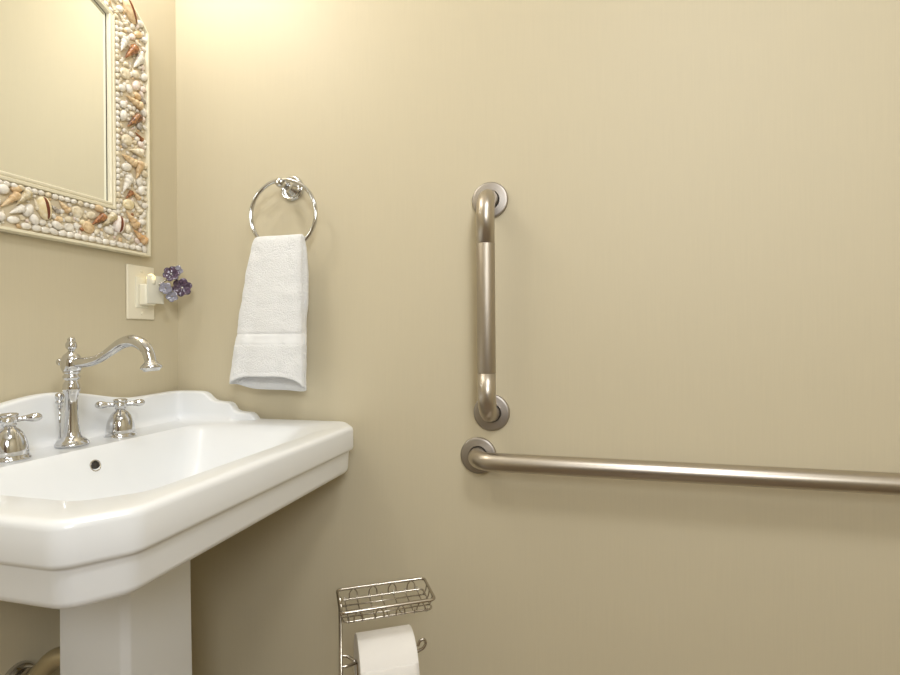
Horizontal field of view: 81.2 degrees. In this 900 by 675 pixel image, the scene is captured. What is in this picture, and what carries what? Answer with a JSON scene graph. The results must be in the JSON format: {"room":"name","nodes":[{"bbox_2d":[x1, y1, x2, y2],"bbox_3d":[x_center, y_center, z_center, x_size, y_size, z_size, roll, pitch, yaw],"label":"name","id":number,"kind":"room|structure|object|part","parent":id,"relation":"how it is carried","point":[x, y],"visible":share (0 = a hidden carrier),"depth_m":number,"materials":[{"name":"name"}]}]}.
{"room":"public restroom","nodes":[
{"label":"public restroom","id":0,"kind":"room"},
{"bbox_2d":[0,0,178,674],"bbox_3d":[-1.036,-0.112,0.139,0.100,2.440,2.650,0,0,15],"label":"wall","id":1,"kind":"structure","parent":0,"point":[52,292],"depth_m":1.08,"materials":[{"name":"beige paint"}]},
{"bbox_2d":[5,646,59,674],"bbox_3d":[-0.709,0.471,0.936,0.144,0.343,0.062,0,0,0],"label":"trap","id":2,"kind":"object","parent":1,"relation":"attached to","point":[48,663],"visible":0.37,"depth_m":0.92,"materials":[{"name":"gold metal"}]},
{"bbox_2d":[0,0,150,256],"bbox_3d":[-0.754,-0.495,0.974,0.031,0.620,0.475,0,0,15],"label":"mirror","id":3,"kind":"object","parent":1,"relation":"attached to","point":[75,99],"visible":1,"depth_m":1.04,"materials":[{"name":"seashell"},{"name":"cream painted wood"},{"name":"mirror glass"}]},
{"bbox_3d":[-0.756,-0.499,0.975,0.001,0.427,0.267,0,0,15],"label":"glass","id":4,"kind":"part","parent":3,"relation":"part of","materials":[{"name":"mirror"}]},
{"bbox_3d":[-0.756,-0.497,0.975,0.018,0.453,0.299,0,0,15],"label":"rail","id":5,"kind":"part","parent":3,"relation":"part of","materials":[{"name":"mirror"}]},
{"bbox_2d":[126,264,153,319],"bbox_3d":[-0.706,-0.102,1.198,0.008,0.122,0.075,0,0,15],"label":"wall plate","id":6,"kind":"object","parent":1,"relation":"attached to","point":[136,275],"visible":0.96,"depth_m":1.18,"materials":[{"name":"beige plastic"}]},
{"bbox_2d":[139,265,191,305],"bbox_3d":[-0.659,-0.123,1.221,0.110,0.098,0.041,0,0,-42],"label":"night light","id":7,"kind":"object","parent":6,"relation":"attached to","point":[151,293],"visible":1,"depth_m":1.21,"materials":[{"name":"beige plastic"}]},
{"bbox_2d":[159,282,171,293],"bbox_3d":[-0.654,-0.113,1.208,0.028,0.027,0.006,0,0,-12],"label":"flower","id":8,"kind":"object","parent":7,"relation":"on","point":[168,290],"depth_m":1.21,"materials":[{"name":"clear glass"}]},
{"bbox_2d":[162,266,179,280],"bbox_3d":[-0.647,-0.148,1.219,0.036,0.036,0.009,0,0,-21],"label":"flower","id":9,"kind":"object","parent":7,"relation":"on","point":[170,273],"depth_m":1.22,"materials":[{"name":"purple glass"}]},
{"bbox_2d":[165,291,177,301],"bbox_3d":[-0.647,-0.095,1.220,0.026,0.026,0.006,0,0,-17],"label":"flower","id":10,"kind":"object","parent":7,"relation":"on","point":[169,293],"depth_m":1.22,"materials":[{"name":"clear glass"}]},
{"bbox_2d":[174,265,182,275],"bbox_3d":[-0.648,-0.158,1.248,0.027,0.027,0.007,0,0,-12],"label":"flower","id":11,"kind":"object","parent":7,"relation":"on","point":[177,270],"depth_m":1.25,"materials":[{"name":"clear glass"}]},
{"bbox_2d":[172,278,191,296],"bbox_3d":[-0.635,-0.119,1.244,0.043,0.044,0.009,0,0,-23],"label":"flower","id":12,"kind":"object","parent":7,"relation":"on","point":[181,287],"depth_m":1.24,"materials":[{"name":"purple glass"}]},
{"bbox_2d":[175,0,899,674],"bbox_3d":[0.445,-0.123,1.072,2.300,2.440,0.100,0,0,15],"label":"wall","id":13,"kind":"structure","parent":0,"point":[697,234],"depth_m":1.08,"materials":[{"name":"beige paint"}]},
{"bbox_2d":[249,176,317,241],"bbox_3d":[-0.369,-0.285,1.198,0.165,0.185,0.064,0,0,15],"label":"towel ring","id":14,"kind":"object","parent":13,"relation":"attached to","point":[292,187],"visible":0.88,"depth_m":1.19,"materials":[{"name":"silver metal"}]},
{"bbox_2d":[229,234,308,390],"bbox_3d":[-0.406,-0.053,1.171,0.188,0.349,0.061,0,0,15],"label":"hand towel","id":15,"kind":"object","parent":14,"relation":"hanging from","point":[270,351],"visible":1,"depth_m":1.15,"materials":[{"name":"white fabric"}]},
{"bbox_3d":[-0.376,-0.348,1.200,0.059,0.059,0.064,0,0,15],"label":"post","id":16,"kind":"part","parent":14,"relation":"part of","materials":[{"name":"silver metal"}]},
{"bbox_2d":[472,182,509,430],"bbox_3d":[0.077,-0.066,1.077,0.078,0.527,0.076,0,0,15],"label":"grab bar","id":17,"kind":"object","parent":13,"relation":"attached to","point":[491,411],"visible":1,"depth_m":1.04,"materials":[{"name":"silver metal"}]},
{"bbox_2d":[461,437,899,494],"bbox_3d":[0.494,0.248,0.970,0.992,0.079,0.076,0,0,15],"label":"grab bar","id":18,"kind":"object","parent":13,"relation":"attached to","point":[479,455],"visible":1,"depth_m":0.95,"materials":[{"name":"silver metal"}]},
{"bbox_3d":[0.135,1.149,-0.162,2.500,0.100,2.650,0,0,15],"label":"floor","id":19,"kind":"structure","parent":0,"visible":0},
{"bbox_2d":[0,390,352,674],"bbox_3d":[-0.514,0.603,0.914,0.502,1.003,0.676,0,0,15],"label":"pedestal sink","id":20,"kind":"object","parent":19,"relation":"on","point":[105,533],"visible":0.97,"depth_m":0.85,"materials":[{"name":"white ceramic"}]},
{"bbox_2d":[0,335,162,462],"bbox_3d":[-0.615,0.097,0.934,0.230,0.203,0.278,0,0,15],"label":"faucet","id":21,"kind":"object","parent":20,"relation":"on","point":[14,445],"visible":1,"depth_m":0.94,"materials":[{"name":"silver metal"}]},
{"bbox_3d":[-0.716,0.171,0.853,0.058,0.056,0.058,0,0,15],"label":"handle","id":22,"kind":"part","parent":21,"relation":"part of","materials":[{"name":"silver metal"}]},
{"bbox_3d":[-0.717,0.149,0.965,0.015,0.096,0.015,0,0,15],"label":"lift rod","id":23,"kind":"part","parent":21,"relation":"part of","materials":[{"name":"silver metal"}]},
{"bbox_3d":[-0.600,0.025,0.935,0.179,0.060,0.022,0,0,15],"label":"spout","id":24,"kind":"part","parent":21,"relation":"part of","materials":[{"name":"silver metal"}]},
{"bbox_3d":[-0.662,0.171,1.055,0.058,0.056,0.058,0,0,15],"label":"handle","id":25,"kind":"part","parent":21,"relation":"part of","materials":[{"name":"silver metal"}]},
{"bbox_2d":[0,390,259,449],"bbox_3d":[-0.641,0.173,0.947,0.243,0.143,0.668,0,0,15],"label":"backsplash","id":26,"kind":"structure","parent":20,"relation":"attached to","point":[168,406],"depth_m":1.08,"materials":[{"name":"white ceramic"}]},
{"bbox_2d":[0,418,352,608],"bbox_3d":[-0.517,0.261,0.914,0.502,0.141,0.676,0,0,15],"label":"basin","id":27,"kind":"object","parent":20,"relation":"in","point":[103,519],"depth_m":0.76,"materials":[{"name":"white ceramic"}]},
{"bbox_2d":[336,577,435,674],"bbox_3d":[-0.116,0.779,0.944,0.187,0.642,0.187,0,0,-16],"label":"toilet paper stand","id":28,"kind":"object","parent":19,"relation":"on","point":[341,612],"visible":0.97,"depth_m":0.93,"materials":[{"name":"silver metal"}]},
{"bbox_3d":[-0.190,0.775,0.921,0.006,0.628,0.027,0,0,-16],"label":"post","id":29,"kind":"part","parent":28,"relation":"part of","materials":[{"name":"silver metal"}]},
{"bbox_3d":[-0.117,0.564,0.943,0.157,0.026,0.028,0,0,-16],"label":"roll arm","id":30,"kind":"part","parent":28,"relation":"part of","materials":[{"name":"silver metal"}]},
{"bbox_3d":[-0.116,0.461,0.941,0.168,0.005,0.091,0,0,-16],"label":"rail","id":31,"kind":"part","parent":28,"relation":"part of","materials":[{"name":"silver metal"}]},
{"bbox_2d":[354,624,419,674],"bbox_3d":[-0.116,0.597,0.942,0.100,0.132,0.125,0,0,-16],"label":"toilet roll","id":32,"kind":"object","parent":28,"relation":"hanging from","point":[391,650],"visible":0.98,"depth_m":0.91,"materials":[{"name":"white paper"}]}
]}

